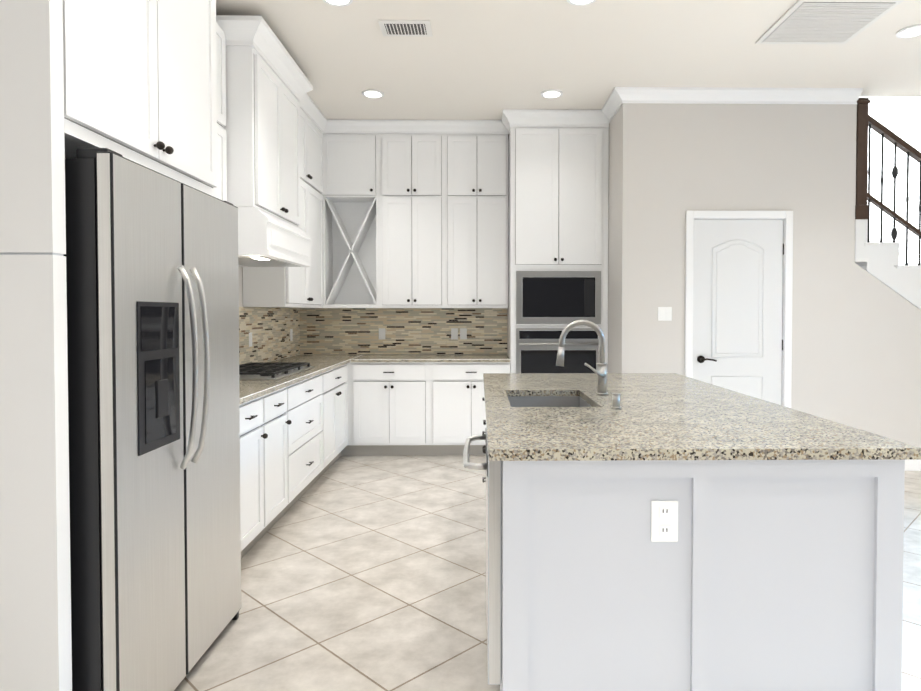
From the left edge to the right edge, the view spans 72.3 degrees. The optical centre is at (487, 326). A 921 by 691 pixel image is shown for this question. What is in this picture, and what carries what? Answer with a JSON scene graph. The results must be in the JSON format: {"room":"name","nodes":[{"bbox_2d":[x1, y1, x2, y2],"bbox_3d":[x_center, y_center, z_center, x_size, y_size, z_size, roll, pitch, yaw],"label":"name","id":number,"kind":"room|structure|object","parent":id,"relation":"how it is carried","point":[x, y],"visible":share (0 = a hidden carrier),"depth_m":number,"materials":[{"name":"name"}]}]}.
{"room":"kitchen","nodes":[
{"label":"kitchen","id":0,"kind":"room"},
{"bbox_2d":[238,266,299,359],"bbox_3d":[-1.936,-0.310,2.304,0.120,3.200,8.540,0,1,-1],"label":"wall","id":1,"kind":"structure","parent":0,"point":[240,269],"depth_m":4.89,"materials":[{"name":"beige paint"}]},
{"bbox_2d":[63,0,217,195],"bbox_3d":[-1.511,-1.234,2.255,0.722,1.344,1.030,0,1,-1],"label":"upper cabinet","id":2,"kind":"object","parent":1,"relation":"attached to","point":[140,82],"visible":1,"depth_m":2.21,"materials":[{"name":"white wood"}]},
{"bbox_2d":[213,15,228,201],"bbox_3d":[-1.746,-0.977,3.579,0.288,1.700,0.617,0,1,-1],"label":"upper cabinet","id":3,"kind":"object","parent":1,"relation":"attached to","point":[221,192],"depth_m":3.82,"materials":[{"name":"white wood"}]},
{"bbox_2d":[225,19,288,222],"bbox_3d":[-1.666,-1.313,4.167,0.463,1.125,0.558,0,1,-1],"label":"upper cabinet","id":4,"kind":"object","parent":1,"relation":"attached to","point":[256,67],"depth_m":3.92,"materials":[{"name":"white wood"}]},
{"bbox_2d":[238,207,311,266],"bbox_3d":[-1.633,-0.600,4.403,0.536,0.303,1.000,0,1,-1],"label":"range hood","id":5,"kind":"object","parent":4,"relation":"attached to","point":[265,239],"visible":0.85,"depth_m":4.07,"materials":[{"name":"wood"}]},
{"bbox_2d":[239,307,302,364],"bbox_3d":[-1.902,0.089,4.608,0.008,0.472,3.709,0,1,-1],"label":"tile backsplash","id":6,"kind":"structure","parent":1,"relation":"attached to","point":[270,328],"depth_m":5.52,"materials":[{"name":"tile"}]},
{"bbox_2d":[249,332,251,346],"bbox_3d":[-1.902,0.105,5.054,0.004,0.115,0.070,0,1,-1],"label":"outlet","id":7,"kind":"object","parent":6,"relation":"attached to","point":[250,334],"depth_m":5.05,"materials":[{"name":"white plastic"}]},
{"bbox_2d":[290,329,292,340],"bbox_3d":[-1.917,0.082,6.153,0.004,0.115,0.070,0,1,-1],"label":"outlet","id":8,"kind":"object","parent":6,"relation":"attached to","point":[291,330],"depth_m":6.15,"materials":[{"name":"beige plastic"}]},
{"bbox_2d":[243,95,312,307],"bbox_3d":[-1.738,-1.065,5.219,0.348,1.808,0.643,0,1,-1],"label":"upper cabinet","id":9,"kind":"object","parent":1,"relation":"attached to","point":[272,287],"depth_m":5.07,"materials":[{"name":"white wood"}]},
{"bbox_2d":[285,59,304,230],"bbox_3d":[-1.672,-1.322,4.608,0.463,1.125,0.559,0,1,-1],"label":"upper cabinet","id":10,"kind":"object","parent":1,"relation":"attached to","point":[294,85],"depth_m":4.74,"materials":[{"name":"white wood"}]},
{"bbox_2d":[309,99,328,307],"bbox_3d":[-1.745,-1.077,5.768,0.348,1.808,0.688,0,1,-1],"label":"upper cabinet","id":11,"kind":"object","parent":1,"relation":"attached to","point":[315,117],"depth_m":5.89,"materials":[{"name":"white wood"}]},
{"bbox_2d":[300,134,508,354],"bbox_3d":[-0.349,-0.399,6.535,3.170,3.200,0.120,0,1,-1],"label":"wall","id":12,"kind":"structure","parent":0,"point":[508,134],"depth_m":6.48,"materials":[{"name":"beige paint"}]},
{"bbox_2d":[325,119,380,198],"bbox_3d":[-1.331,-1.628,6.257,0.551,0.727,0.348,0,1,-1],"label":"upper cabinet","id":13,"kind":"object","parent":12,"relation":"attached to","point":[354,145],"depth_m":6.09,"materials":[{"name":"white wood"}]},
{"bbox_2d":[373,199,420,307],"bbox_3d":[-0.882,-0.759,6.282,0.407,1.152,0.348,0,1,-1],"label":"upper cabinet","id":14,"kind":"object","parent":12,"relation":"attached to","point":[397,213],"depth_m":6.12,"materials":[{"name":"white wood"}]},
{"bbox_2d":[381,120,420,198],"bbox_3d":[-0.867,-1.628,6.264,0.377,0.727,0.348,0,1,-1],"label":"upper cabinet","id":15,"kind":"object","parent":12,"relation":"attached to","point":[400,149],"depth_m":6.10,"materials":[{"name":"white wood"}]},
{"bbox_2d":[303,309,506,354],"bbox_3d":[-0.849,0.050,6.473,2.105,0.472,0.008,0,1,-1],"label":"tile backsplash","id":16,"kind":"structure","parent":12,"relation":"attached to","point":[353,331],"depth_m":6.47,"materials":[{"name":"tile"}]},
{"bbox_2d":[379,328,384,339],"bbox_3d":[-1.083,0.075,6.462,0.070,0.115,0.007,0,1,-1],"label":"outlet","id":17,"kind":"object","parent":16,"relation":"attached to","point":[381,330],"depth_m":6.46,"materials":[{"name":"beige plastic"}]},
{"bbox_2d":[451,328,457,338],"bbox_3d":[-0.339,0.075,6.472,0.070,0.115,0.007,0,1,-1],"label":"outlet","id":18,"kind":"object","parent":16,"relation":"attached to","point":[454,333],"depth_m":6.47,"materials":[{"name":"beige plastic"}]},
{"bbox_2d":[460,328,466,338],"bbox_3d":[-0.248,0.075,6.473,0.070,0.115,0.007,0,1,-1],"label":"outlet","id":19,"kind":"object","parent":16,"relation":"attached to","point":[463,331],"depth_m":6.47,"materials":[{"name":"beige plastic"}]},
{"bbox_2d":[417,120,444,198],"bbox_3d":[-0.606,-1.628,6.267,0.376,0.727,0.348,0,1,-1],"label":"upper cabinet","id":20,"kind":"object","parent":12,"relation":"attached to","point":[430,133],"depth_m":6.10,"materials":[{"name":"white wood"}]},
{"bbox_2d":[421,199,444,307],"bbox_3d":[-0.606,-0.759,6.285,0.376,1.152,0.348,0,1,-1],"label":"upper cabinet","id":21,"kind":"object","parent":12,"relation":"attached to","point":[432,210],"depth_m":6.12,"materials":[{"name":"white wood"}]},
{"bbox_2d":[445,199,484,307],"bbox_3d":[-0.232,-0.760,6.290,0.372,1.152,0.348,0,1,-1],"label":"upper cabinet","id":22,"kind":"object","parent":12,"relation":"attached to","point":[464,218],"depth_m":6.12,"materials":[{"name":"white wood"}]},
{"bbox_2d":[445,120,484,198],"bbox_3d":[-0.232,-1.628,6.272,0.372,0.727,0.348,0,1,-1],"label":"upper cabinet","id":23,"kind":"object","parent":12,"relation":"attached to","point":[464,139],"depth_m":6.10,"materials":[{"name":"white wood"}]},
{"bbox_2d":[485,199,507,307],"bbox_3d":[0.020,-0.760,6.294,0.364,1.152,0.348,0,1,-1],"label":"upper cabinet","id":24,"kind":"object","parent":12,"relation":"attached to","point":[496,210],"depth_m":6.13,"materials":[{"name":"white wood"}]},
{"bbox_2d":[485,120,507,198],"bbox_3d":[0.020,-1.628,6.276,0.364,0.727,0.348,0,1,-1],"label":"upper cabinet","id":25,"kind":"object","parent":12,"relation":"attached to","point":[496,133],"depth_m":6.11,"materials":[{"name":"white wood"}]},
{"bbox_2d":[175,455,920,690],"bbox_3d":[1.673,1.348,2.388,7.340,0.120,8.540,0,1,-1],"label":"floor","id":26,"kind":"structure","parent":0,"point":[364,573],"depth_m":3.05,"materials":[{"name":"tile"}]},
{"bbox_2d":[0,0,71,690],"bbox_3d":[-1.521,-0.296,1.727,0.686,3.196,0.055,0,1,-1],"label":"panel","id":27,"kind":"object","parent":26,"relation":"on","point":[35,617],"visible":1,"depth_m":1.72,"materials":[{"name":"white wood"}]},
{"bbox_2d":[63,148,240,690],"bbox_3d":[-1.420,0.384,2.278,0.832,1.812,0.945,0,1,-1],"label":"fridge","id":28,"kind":"object","parent":26,"relation":"on","point":[152,274],"visible":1,"depth_m":1.99,"materials":[{"name":"silver metal"}]},
{"bbox_2d":[239,391,270,555],"bbox_3d":[-1.567,0.829,3.296,0.636,0.882,0.604,0,1,-1],"label":"base cabinet","id":29,"kind":"object","parent":26,"relation":"on","point":[255,406],"depth_m":3.41,"materials":[{"name":"wood"}]},
{"bbox_2d":[239,383,290,527],"bbox_3d":[-1.573,0.820,3.713,0.636,0.882,0.508,0,1,-1],"label":"base cabinet","id":30,"kind":"object","parent":26,"relation":"on","point":[280,392],"depth_m":3.83,"materials":[{"name":"wood"}]},
{"bbox_2d":[239,371,326,506],"bbox_3d":[-1.583,0.805,4.417,0.636,0.882,1.038,0,1,-1],"label":"base cabinet","id":31,"kind":"object","parent":26,"relation":"on","point":[302,432],"depth_m":4.43,"materials":[{"name":"wood"}]},
{"bbox_2d":[239,362,313,379],"bbox_3d":[-1.592,0.307,4.422,0.505,0.045,0.900,0,1,-1],"label":"cooktop","id":32,"kind":"object","parent":31,"relation":"in","point":[263,370],"visible":0.79,"depth_m":4.33,"materials":[{"name":"metal"}]},
{"bbox_2d":[304,363,350,469],"bbox_3d":[-1.595,0.786,5.319,0.636,0.882,0.905,0,1,-1],"label":"base cabinet","id":33,"kind":"object","parent":26,"relation":"on","point":[338,374],"depth_m":5.40,"materials":[{"name":"wood"}]},
{"bbox_2d":[351,355,434,455],"bbox_3d":[-0.928,0.769,6.155,0.764,0.882,0.647,0,1,-1],"label":"base cabinet","id":34,"kind":"object","parent":26,"relation":"on","point":[391,394],"depth_m":5.84,"materials":[{"name":"wood"}]},
{"bbox_2d":[431,355,509,454],"bbox_3d":[-0.169,0.768,6.166,0.754,0.882,0.647,0,1,-1],"label":"base cabinet","id":35,"kind":"object","parent":26,"relation":"on","point":[458,413],"depth_m":5.85,"materials":[{"name":"wood"}]},
{"bbox_2d":[502,109,608,372],"bbox_3d":[0.627,-0.389,6.129,0.981,3.197,0.711,0,1,-1],"label":"tall cabinet","id":36,"kind":"object","parent":26,"relation":"on","point":[558,167],"visible":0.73,"depth_m":5.83,"materials":[{"name":"white wood"}]},
{"bbox_2d":[463,393,904,690],"bbox_3d":[0.600,0.833,3.201,1.405,0.878,2.424,0,1,-1],"label":"kitchen island","id":37,"kind":"object","parent":26,"relation":"on","point":[778,566],"depth_m":2.00,"materials":[{"name":"wood"}]},
{"bbox_2d":[483,373,658,460],"bbox_3d":[0.249,0.373,3.203,0.525,0.036,2.490,0,1,-1],"label":"island countertop","id":38,"kind":"structure","parent":37,"relation":"on","point":[514,432],"depth_m":2.29,"materials":[{"name":"beige stone"}]},
{"bbox_2d":[556,320,607,394],"bbox_3d":[0.491,0.159,3.254,0.272,0.389,0.088,0,1,-1],"label":"faucet","id":39,"kind":"object","parent":38,"relation":"on","point":[601,372],"visible":1,"depth_m":3.25,"materials":[{"name":"silver metal"}]},
{"bbox_2d":[651,501,677,541],"bbox_3d":[0.561,0.616,1.993,0.085,0.130,0.008,0,1,-1],"label":"outlet","id":40,"kind":"object","parent":37,"relation":"attached to","point":[664,521],"visible":1,"depth_m":1.99,"materials":[{"name":"white plastic"}]},
{"bbox_2d":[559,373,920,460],"bbox_3d":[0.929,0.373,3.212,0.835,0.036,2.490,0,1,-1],"label":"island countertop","id":41,"kind":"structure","parent":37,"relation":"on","point":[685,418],"depth_m":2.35,"materials":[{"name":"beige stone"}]},
{"bbox_2d":[611,393,620,408],"bbox_3d":[0.572,0.331,2.802,0.044,0.066,0.044,0,1,-1],"label":"soap dispenser","id":42,"kind":"object","parent":41,"relation":"on","point":[615,400],"visible":1,"depth_m":2.79,"materials":[{"name":"silver metal"}]},
{"bbox_2d":[216,0,920,119],"bbox_3d":[1.673,-1.971,2.318,7.340,0.120,8.540,0,1,-1],"label":"ceiling","id":43,"kind":"structure","parent":0,"point":[480,59],"depth_m":4.51,"materials":[{"name":"white paint"}]},
{"bbox_2d":[323,0,352,6],"bbox_3d":[-0.886,-1.933,3.705,0.184,0.013,0.184,0,1,-1],"label":"recessed light","id":44,"kind":"object","parent":43,"relation":"in","point":[340,3],"visible":0.88,"depth_m":3.74,"materials":[{"name":"white plastic"}]},
{"bbox_2d":[362,89,383,97],"bbox_3d":[-0.968,-1.967,5.323,0.184,0.013,0.184,0,1,-1],"label":"recessed light","id":45,"kind":"object","parent":43,"relation":"in","point":[370,93],"visible":0.96,"depth_m":5.30,"materials":[{"name":"white plastic"}]},
{"bbox_2d":[378,20,432,36],"bbox_3d":[-0.531,-1.941,4.099,0.330,0.014,0.220,0,1,-1],"label":"ceiling vent","id":46,"kind":"object","parent":43,"relation":"in","point":[418,28],"visible":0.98,"depth_m":4.08,"materials":[{"name":"white metal"}]},
{"bbox_2d":[541,89,562,97],"bbox_3d":[0.542,-1.967,5.324,0.184,0.013,0.184,0,1,-1],"label":"recessed light","id":47,"kind":"object","parent":43,"relation":"in","point":[552,93],"visible":0.98,"depth_m":5.30,"materials":[{"name":"white plastic"}]},
{"bbox_2d":[567,0,595,5],"bbox_3d":[0.555,-1.933,3.694,0.184,0.013,0.184,0,1,-1],"label":"recessed light","id":48,"kind":"object","parent":43,"relation":"in","point":[579,2],"visible":0.96,"depth_m":3.74,"materials":[{"name":"white plastic"}]},
{"bbox_2d":[755,0,903,43],"bbox_3d":[2.150,-1.937,4.016,0.620,0.018,0.620,0,1,-1],"label":"ceiling vent","id":49,"kind":"object","parent":43,"relation":"in","point":[821,21],"visible":1,"depth_m":3.98,"materials":[{"name":"white metal"}]},
{"bbox_2d":[896,24,920,37],"bbox_3d":[2.799,-1.942,4.145,0.184,0.013,0.184,0,1,-1],"label":"recessed light","id":50,"kind":"object","parent":43,"relation":"in","point":[911,31],"visible":0.98,"depth_m":4.14,"materials":[{"name":"white plastic"}]},
{"bbox_2d":[608,108,619,372],"bbox_3d":[1.184,-0.387,5.956,0.120,3.200,1.080,0,1,-1],"label":"wall","id":51,"kind":"structure","parent":0,"point":[612,125],"depth_m":5.68,"materials":[{"name":"beige paint"}]},
{"bbox_2d":[616,97,920,447],"bbox_3d":[3.149,-1.087,5.968,4.050,4.600,1.320,0,1,-1],"label":"wall","id":52,"kind":"structure","parent":0,"point":[856,345],"depth_m":5.31,"materials":[{"name":"beige paint"}]},
{"bbox_2d":[658,307,671,320],"bbox_3d":[1.493,-0.108,5.301,0.116,0.116,0.008,0,1,-1],"label":"switch plate","id":53,"kind":"object","parent":52,"relation":"attached to","point":[664,313],"visible":1,"depth_m":5.30,"materials":[{"name":"white plastic"}]},
{"bbox_2d":[602,87,862,122],"bbox_3d":[2.073,-1.925,5.508,2.055,0.105,0.635,0,1,-1],"label":"crown molding","id":54,"kind":"structure","parent":52,"relation":"attached to","point":[618,98],"depth_m":5.24,"materials":[{"name":"white wood"}]},
{"bbox_2d":[693,219,783,404],"bbox_3d":[2.120,0.155,5.319,0.770,2.118,0.095,0,1,-1],"label":"pantry door","id":55,"kind":"structure","parent":52,"relation":"in","point":[737,302],"depth_m":5.32,"materials":[{"name":"white wood"}]},
{"bbox_2d":[685,210,792,407],"bbox_3d":[2.116,0.126,5.364,0.902,2.200,0.130,0,1,-1],"label":"door frame","id":56,"kind":"structure","parent":52,"relation":"attached to","point":[786,217],"depth_m":5.29,"materials":[{"name":"white wood"}]},
{"bbox_2d":[855,219,920,309],"bbox_3d":[4.108,-0.023,5.934,2.025,1.786,1.206,0,1,-1],"label":"stairs","id":57,"kind":"structure","parent":52,"relation":"attached to","point":[879,261],"depth_m":5.32,"materials":[{"name":"paint"}]},
{"bbox_2d":[855,97,920,264],"bbox_3d":[4.124,-0.738,5.363,2.058,2.374,0.116,0,1,-1],"label":"stair railing","id":58,"kind":"object","parent":57,"relation":"attached to","point":[865,119],"visible":0.75,"depth_m":5.31,"materials":[{"name":"brown wood"}]},
{"bbox_2d":[905,460,920,470],"bbox_3d":[3.148,1.150,5.623,4.064,0.140,0.564,0,1,-1],"label":"baseboard","id":59,"kind":"structure","parent":52,"relation":"attached to","point":[912,465],"depth_m":5.35,"materials":[{"name":"white wood"}]}
]}

